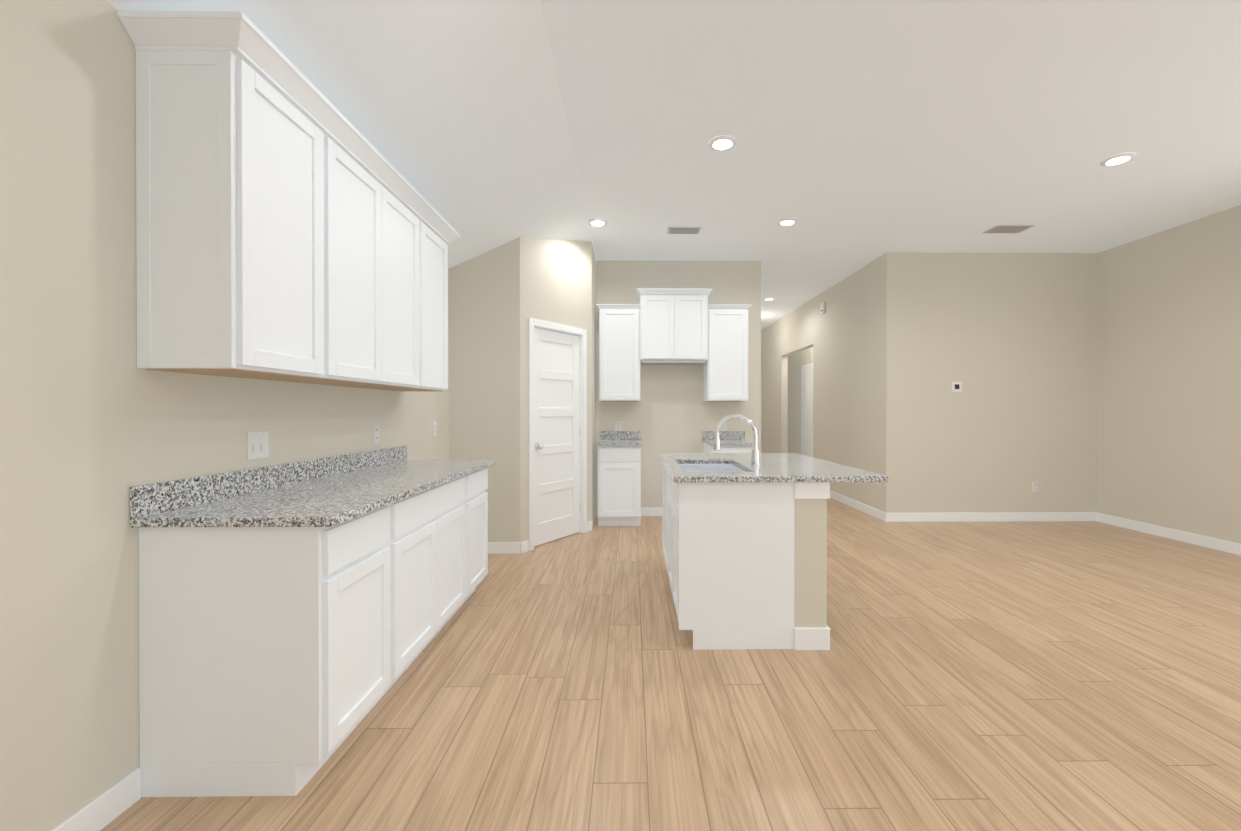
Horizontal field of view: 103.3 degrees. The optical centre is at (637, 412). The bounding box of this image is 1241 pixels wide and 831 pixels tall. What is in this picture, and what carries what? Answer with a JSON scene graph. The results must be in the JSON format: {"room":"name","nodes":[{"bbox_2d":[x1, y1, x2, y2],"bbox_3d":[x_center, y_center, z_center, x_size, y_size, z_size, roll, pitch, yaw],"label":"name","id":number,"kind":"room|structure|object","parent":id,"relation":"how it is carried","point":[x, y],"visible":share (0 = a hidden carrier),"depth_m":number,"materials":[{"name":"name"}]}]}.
{"room":"kitchen","nodes":[
{"label":"kitchen","id":0,"kind":"room"},
{"bbox_2d":[0,0,448,830],"bbox_3d":[-1.677,-0.423,1.321,0.120,3.350,9.270,0,0,-1],"label":"wall","id":1,"kind":"structure","parent":0,"point":[96,422],"depth_m":1.43,"materials":[{"name":"beige paint"}]},
{"bbox_2d":[51,768,140,830],"bbox_3d":[-1.585,1.210,-0.783,0.016,0.100,4.747,0,0,-1],"label":"baseboard","id":2,"kind":"structure","parent":1,"relation":"attached to","point":[109,805],"depth_m":1.49,"materials":[{"name":"white paint"}]},
{"bbox_2d":[125,22,340,381],"bbox_3d":[-1.458,-0.690,1.850,0.324,1.087,0.534,0,0,-1],"label":"upper cabinet","id":3,"kind":"object","parent":1,"relation":"attached to","point":[293,224],"depth_m":1.59,"materials":[{"name":"white paint"}]},
{"bbox_2d":[247,431,268,459],"bbox_3d":[-1.619,0.139,2.099,0.011,0.116,0.118,0,0,-1],"label":"double light switch","id":4,"kind":"object","parent":1,"relation":"attached to","point":[258,445],"visible":1,"depth_m":2.09,"materials":[{"name":"white plastic"}]},
{"bbox_2d":[130,445,405,516],"bbox_3d":[-1.617,0.282,2.504,0.020,0.099,1.886,0,0,-1],"label":"backsplash","id":5,"kind":"structure","parent":1,"relation":"attached to","point":[158,497],"depth_m":1.99,"materials":[{"name":"grey stone"}]},
{"bbox_2d":[296,126,392,385],"bbox_3d":[-1.462,-0.691,2.266,0.324,1.087,0.590,0,0,-1],"label":"upper cabinet","id":6,"kind":"object","parent":1,"relation":"attached to","point":[366,186],"depth_m":2.37,"materials":[{"name":"white paint"}]},
{"bbox_2d":[373,425,379,443],"bbox_3d":[-1.631,0.135,3.068,0.009,0.116,0.072,0,0,-1],"label":"electrical outlet","id":7,"kind":"object","parent":1,"relation":"attached to","point":[376,434],"visible":1,"depth_m":3.06,"materials":[{"name":"white plastic"}]},
{"bbox_2d":[344,178,428,389],"bbox_3d":[-1.468,-0.693,2.738,0.324,1.087,0.590,0,0,-1],"label":"upper cabinet","id":8,"kind":"object","parent":1,"relation":"attached to","point":[410,219],"depth_m":2.84,"materials":[{"name":"white paint"}]},
{"bbox_2d":[391,214,452,390],"bbox_3d":[-1.472,-0.695,3.154,0.324,1.087,0.534,0,0,-1],"label":"upper cabinet","id":9,"kind":"object","parent":1,"relation":"attached to","point":[439,237],"depth_m":3.25,"materials":[{"name":"white paint"}]},
{"bbox_2d":[432,422,436,435],"bbox_3d":[-1.641,0.131,3.978,0.009,0.116,0.072,0,0,-1],"label":"electrical outlet","id":10,"kind":"object","parent":1,"relation":"attached to","point":[434,428],"visible":1,"depth_m":3.97,"materials":[{"name":"white plastic"}]},
{"bbox_2d":[449,237,519,541],"bbox_3d":[-1.341,-0.435,4.370,0.620,3.350,0.120,0,0,-1],"label":"wall","id":11,"kind":"structure","parent":0,"point":[484,355],"depth_m":4.31,"materials":[{"name":"beige paint"}]},
{"bbox_2d":[488,542,519,553],"bbox_3d":[-1.326,1.190,4.310,0.588,0.100,0.013,0,0,-1],"label":"baseboard","id":12,"kind":"structure","parent":11,"relation":"attached to","point":[493,547],"depth_m":4.30,"materials":[{"name":"white paint"}]},
{"bbox_2d":[520,237,591,552],"bbox_3d":[-0.805,-0.437,4.774,0.120,3.350,1.018,0,0,33],"label":"wall","id":13,"kind":"structure","parent":0,"point":[556,281],"depth_m":4.65,"materials":[{"name":"beige paint"}]},
{"bbox_2d":[521,521,591,552],"bbox_3d":[-0.749,1.188,4.744,0.013,0.100,1.012,0,0,33],"label":"baseboard","id":14,"kind":"structure","parent":13,"relation":"attached to","point":[524,546],"depth_m":4.37,"materials":[{"name":"white paint"}]},
{"bbox_2d":[534,327,580,545],"bbox_3d":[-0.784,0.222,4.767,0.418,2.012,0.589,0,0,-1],"label":"pantry door","id":15,"kind":"structure","parent":13,"relation":"in","point":[557,435],"depth_m":4.76,"materials":[{"name":"white paint"}]},
{"bbox_2d":[528,318,586,550],"bbox_3d":[-0.798,0.192,4.771,0.135,2.092,0.820,0,0,33],"label":"door frame","id":16,"kind":"structure","parent":13,"relation":"attached to","point":[551,326],"depth_m":4.81,"materials":[{"name":"white paint"}]},
{"bbox_2d":[592,245,595,527],"bbox_3d":[-0.543,-0.440,5.508,0.120,3.350,0.680,0,0,-1],"label":"wall","id":17,"kind":"structure","parent":0,"point":[593,388],"depth_m":5.42,"materials":[{"name":"beige paint"}]},
{"bbox_2d":[100,498,1240,830],"bbox_3d":[1.802,1.280,4.201,7.500,0.080,15.300,0,0,-1],"label":"floor","id":18,"kind":"structure","parent":0,"point":[1020,676],"depth_m":2.09,"materials":[{"name":"brown wood"}]},
{"bbox_2d":[139,501,405,796],"bbox_3d":[-1.320,0.807,1.860,0.599,0.884,0.532,0,0,-1],"label":"base cabinet","id":19,"kind":"object","parent":18,"relation":"on","point":[295,618],"depth_m":1.60,"materials":[{"name":"white paint"}]},
{"bbox_2d":[130,457,493,528],"bbox_3d":[-1.308,0.347,2.508,0.638,0.031,1.886,0,0,-1],"label":"countertop","id":20,"kind":"structure","parent":19,"relation":"on","point":[323,502],"depth_m":1.89,"materials":[{"name":"grey stone"}]},
{"bbox_2d":[406,473,473,668],"bbox_3d":[-1.327,0.804,2.509,0.599,0.884,1.066,0,0,-1],"label":"base cabinet","id":21,"kind":"object","parent":18,"relation":"on","point":[440,521],"depth_m":2.53,"materials":[{"name":"white paint"}]},
{"bbox_2d":[474,469,487,590],"bbox_3d":[-1.335,0.802,3.158,0.599,0.884,0.532,0,0,-1],"label":"base cabinet","id":22,"kind":"object","parent":18,"relation":"on","point":[480,478],"depth_m":3.28,"materials":[{"name":"white paint"}]},
{"bbox_2d":[597,431,641,525],"bbox_3d":[-0.192,0.728,5.535,0.480,1.015,0.638,0,0,-1],"label":"base cabinet","id":23,"kind":"object","parent":18,"relation":"on","point":[619,478],"visible":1,"depth_m":5.27,"materials":[{"name":"white paint"}]},
{"bbox_2d":[702,431,752,452],"bbox_3d":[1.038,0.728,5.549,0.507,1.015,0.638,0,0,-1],"label":"countertop","id":24,"kind":"structure","parent":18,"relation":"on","point":[733,442],"depth_m":5.46,"materials":[{"name":"grey stone"}]},
{"bbox_2d":[662,461,834,649],"bbox_3d":[0.608,0.802,3.276,0.793,0.885,1.422,0,0,-1],"label":"kitchen island","id":25,"kind":"object","parent":18,"relation":"on","point":[744,547],"depth_m":2.58,"materials":[{"name":"white paint"}]},
{"bbox_2d":[659,453,887,484],"bbox_3d":[0.743,0.348,3.268,1.118,0.039,1.435,0,0,-1],"label":"island countertop","id":26,"kind":"structure","parent":25,"relation":"on","point":[683,468],"depth_m":2.86,"materials":[{"name":"grey stone"}]},
{"bbox_2d":[713,414,760,464],"bbox_3d":[0.633,0.168,3.118,0.302,0.322,0.098,0,0,-1],"label":"gooseneck faucet","id":27,"kind":"object","parent":26,"relation":"on","point":[755,459],"visible":1,"depth_m":3.09,"materials":[{"name":"silver metal"}]},
{"bbox_2d":[105,0,1240,329],"bbox_3d":[1.802,-1.519,4.190,7.500,0.781,15.300,0,0,-1],"label":"ceiling","id":28,"kind":"structure","parent":0,"point":[863,132],"depth_m":2.91,"materials":[{"name":"white paint"}]},
{"bbox_2d":[588,219,606,225],"bbox_3d":[-0.374,-1.806,4.665,0.184,0.010,0.184,0,0,-1],"label":"recessed light","id":29,"kind":"object","parent":28,"relation":"in","point":[597,222],"visible":1,"depth_m":4.64,"materials":[{"name":"white paint"}]},
{"bbox_2d":[667,227,700,233],"bbox_3d":[0.464,-1.807,4.864,0.320,0.008,0.170,0,0,-1],"label":"ceiling vent","id":30,"kind":"object","parent":28,"relation":"in","point":[683,230],"visible":1,"depth_m":4.85,"materials":[{"name":"white metal"}]},
{"bbox_2d":[709,136,735,150],"bbox_3d":[0.572,-1.801,3.286,0.184,0.010,0.184,0,0,-1],"label":"recessed light","id":31,"kind":"object","parent":28,"relation":"in","point":[721,143],"visible":1,"depth_m":3.27,"materials":[{"name":"white paint"}]},
{"bbox_2d":[777,218,796,225],"bbox_3d":[1.426,-1.806,4.655,0.184,0.010,0.184,0,0,-1],"label":"recessed light","id":32,"kind":"object","parent":28,"relation":"in","point":[787,221],"visible":1,"depth_m":4.64,"materials":[{"name":"white paint"}]},
{"bbox_2d":[983,225,1034,232],"bbox_3d":[3.655,-1.807,4.830,0.360,0.008,0.200,0,0,-1],"label":"ceiling vent","id":33,"kind":"object","parent":28,"relation":"in","point":[1007,228],"visible":1,"depth_m":4.80,"materials":[{"name":"white metal"}]},
{"bbox_2d":[1100,153,1135,165],"bbox_3d":[3.429,-1.801,3.497,0.184,0.010,0.184,0,0,-1],"label":"recessed light","id":34,"kind":"object","parent":28,"relation":"in","point":[1118,159],"visible":1,"depth_m":3.48,"materials":[{"name":"white paint"}]},
{"bbox_2d":[596,260,760,515],"bbox_3d":[-0.093,-0.441,5.913,3.150,3.350,0.120,0,0,-1],"label":"wall","id":35,"kind":"structure","parent":0,"point":[671,411],"depth_m":5.86,"materials":[{"name":"beige paint"}]},
{"bbox_2d":[615,421,620,430],"bbox_3d":[-0.227,0.159,5.849,0.072,0.116,0.009,0,0,-1],"label":"outlet","id":36,"kind":"object","parent":35,"relation":"attached to","point":[617,425],"visible":1,"depth_m":5.85,"materials":[{"name":"white plastic"}]},
{"bbox_2d":[641,508,661,515],"bbox_3d":[0.413,1.184,5.858,0.750,0.100,0.013,0,0,-1],"label":"baseboard","id":37,"kind":"structure","parent":35,"relation":"attached to","point":[644,511],"depth_m":5.85,"materials":[{"name":"white paint"}]},
{"bbox_2d":[596,288,751,401],"bbox_3d":[0.415,-0.759,5.658,1.755,1.256,0.394,0,0,-1],"label":"upper cabinet","id":38,"kind":"object","parent":35,"relation":"attached to","point":[673,326],"visible":1,"depth_m":5.53,"materials":[{"name":"white paint"}]},
{"bbox_2d":[720,422,726,430],"bbox_3d":[1.033,0.159,5.863,0.072,0.116,0.009,0,0,-1],"label":"outlet","id":39,"kind":"object","parent":35,"relation":"attached to","point":[724,427],"visible":0.54,"depth_m":5.86,"materials":[{"name":"white plastic"}]},
{"bbox_2d":[761,330,761,452],"bbox_3d":[2.392,-0.460,10.911,2.170,3.350,0.120,0,0,-1],"label":"wall","id":40,"kind":"structure","parent":0,"point":[761,391],"depth_m":10.86,"materials":[{"name":"beige paint"}]},
{"bbox_2d":[788,347,812,453],"bbox_3d":[3.381,-0.452,8.772,0.120,3.350,6.180,0,0,-1],"label":"wall","id":41,"kind":"structure","parent":0,"point":[797,361],"depth_m":10.23,"materials":[{"name":"paint"}]},
{"bbox_2d":[801,363,812,456],"bbox_3d":[3.300,0.141,9.279,0.029,2.160,1.110,0,0,-1],"label":"door","id":42,"kind":"structure","parent":41,"relation":"in","point":[806,409],"depth_m":9.45,"materials":[{"name":"white paint"}]},
{"bbox_2d":[762,256,880,510],"bbox_3d":[2.856,-0.450,8.267,0.120,3.350,5.180,0,0,-1],"label":"wall","id":43,"kind":"structure","parent":0,"point":[841,336],"depth_m":6.81,"materials":[{"name":"beige paint"}]},
{"bbox_2d":[820,302,825,313],"bbox_3d":[2.788,-1.572,7.351,0.035,0.160,0.120,0,0,-1],"label":"door chime","id":44,"kind":"object","parent":43,"relation":"attached to","point":[822,307],"visible":1,"depth_m":7.33,"materials":[{"name":"white plastic"}]},
{"bbox_2d":[830,491,882,519],"bbox_3d":[2.809,1.181,6.682,0.016,0.100,2.240,0,0,-1],"label":"baseboard","id":45,"kind":"structure","parent":43,"relation":"attached to","point":[874,512],"depth_m":6.22,"materials":[{"name":"white paint"}]},
{"bbox_2d":[881,252,1096,512],"bbox_3d":[4.031,-0.440,5.629,2.410,3.350,0.120,0,0,-1],"label":"wall","id":46,"kind":"structure","parent":0,"point":[1008,341],"depth_m":5.57,"materials":[{"name":"beige paint"}]},
{"bbox_2d":[952,382,961,391],"bbox_3d":[3.626,-0.295,5.561,0.116,0.116,0.008,0,0,-1],"label":"thermostat","id":47,"kind":"object","parent":46,"relation":"attached to","point":[956,386],"visible":1,"depth_m":5.56,"materials":[{"name":"white plastic"}]},
{"bbox_2d":[883,512,1094,521],"bbox_3d":[4.010,1.185,5.567,2.393,0.100,0.016,0,0,-1],"label":"baseboard","id":48,"kind":"structure","parent":46,"relation":"attached to","point":[1044,516],"depth_m":5.56,"materials":[{"name":"white paint"}]},
{"bbox_2d":[1032,482,1037,491],"bbox_3d":[4.526,0.845,5.575,0.072,0.116,0.009,0,0,-1],"label":"outlet","id":49,"kind":"object","parent":46,"relation":"attached to","point":[1034,486],"visible":1,"depth_m":5.57,"materials":[{"name":"white plastic"}]},
{"bbox_2d":[1097,205,1240,543],"bbox_3d":[5.345,-0.423,1.234,0.120,3.350,8.940,0,0,-1],"label":"wall","id":50,"kind":"structure","parent":0,"point":[1168,378],"depth_m":4.79,"materials":[{"name":"beige paint"}]},
{"bbox_2d":[1095,512,1240,555],"bbox_3d":[5.277,1.202,1.239,0.016,0.100,8.700,0,0,-1],"label":"baseboard","id":51,"kind":"structure","parent":50,"relation":"attached to","point":[1209,542],"depth_m":4.79,"materials":[{"name":"white paint"}]}
]}

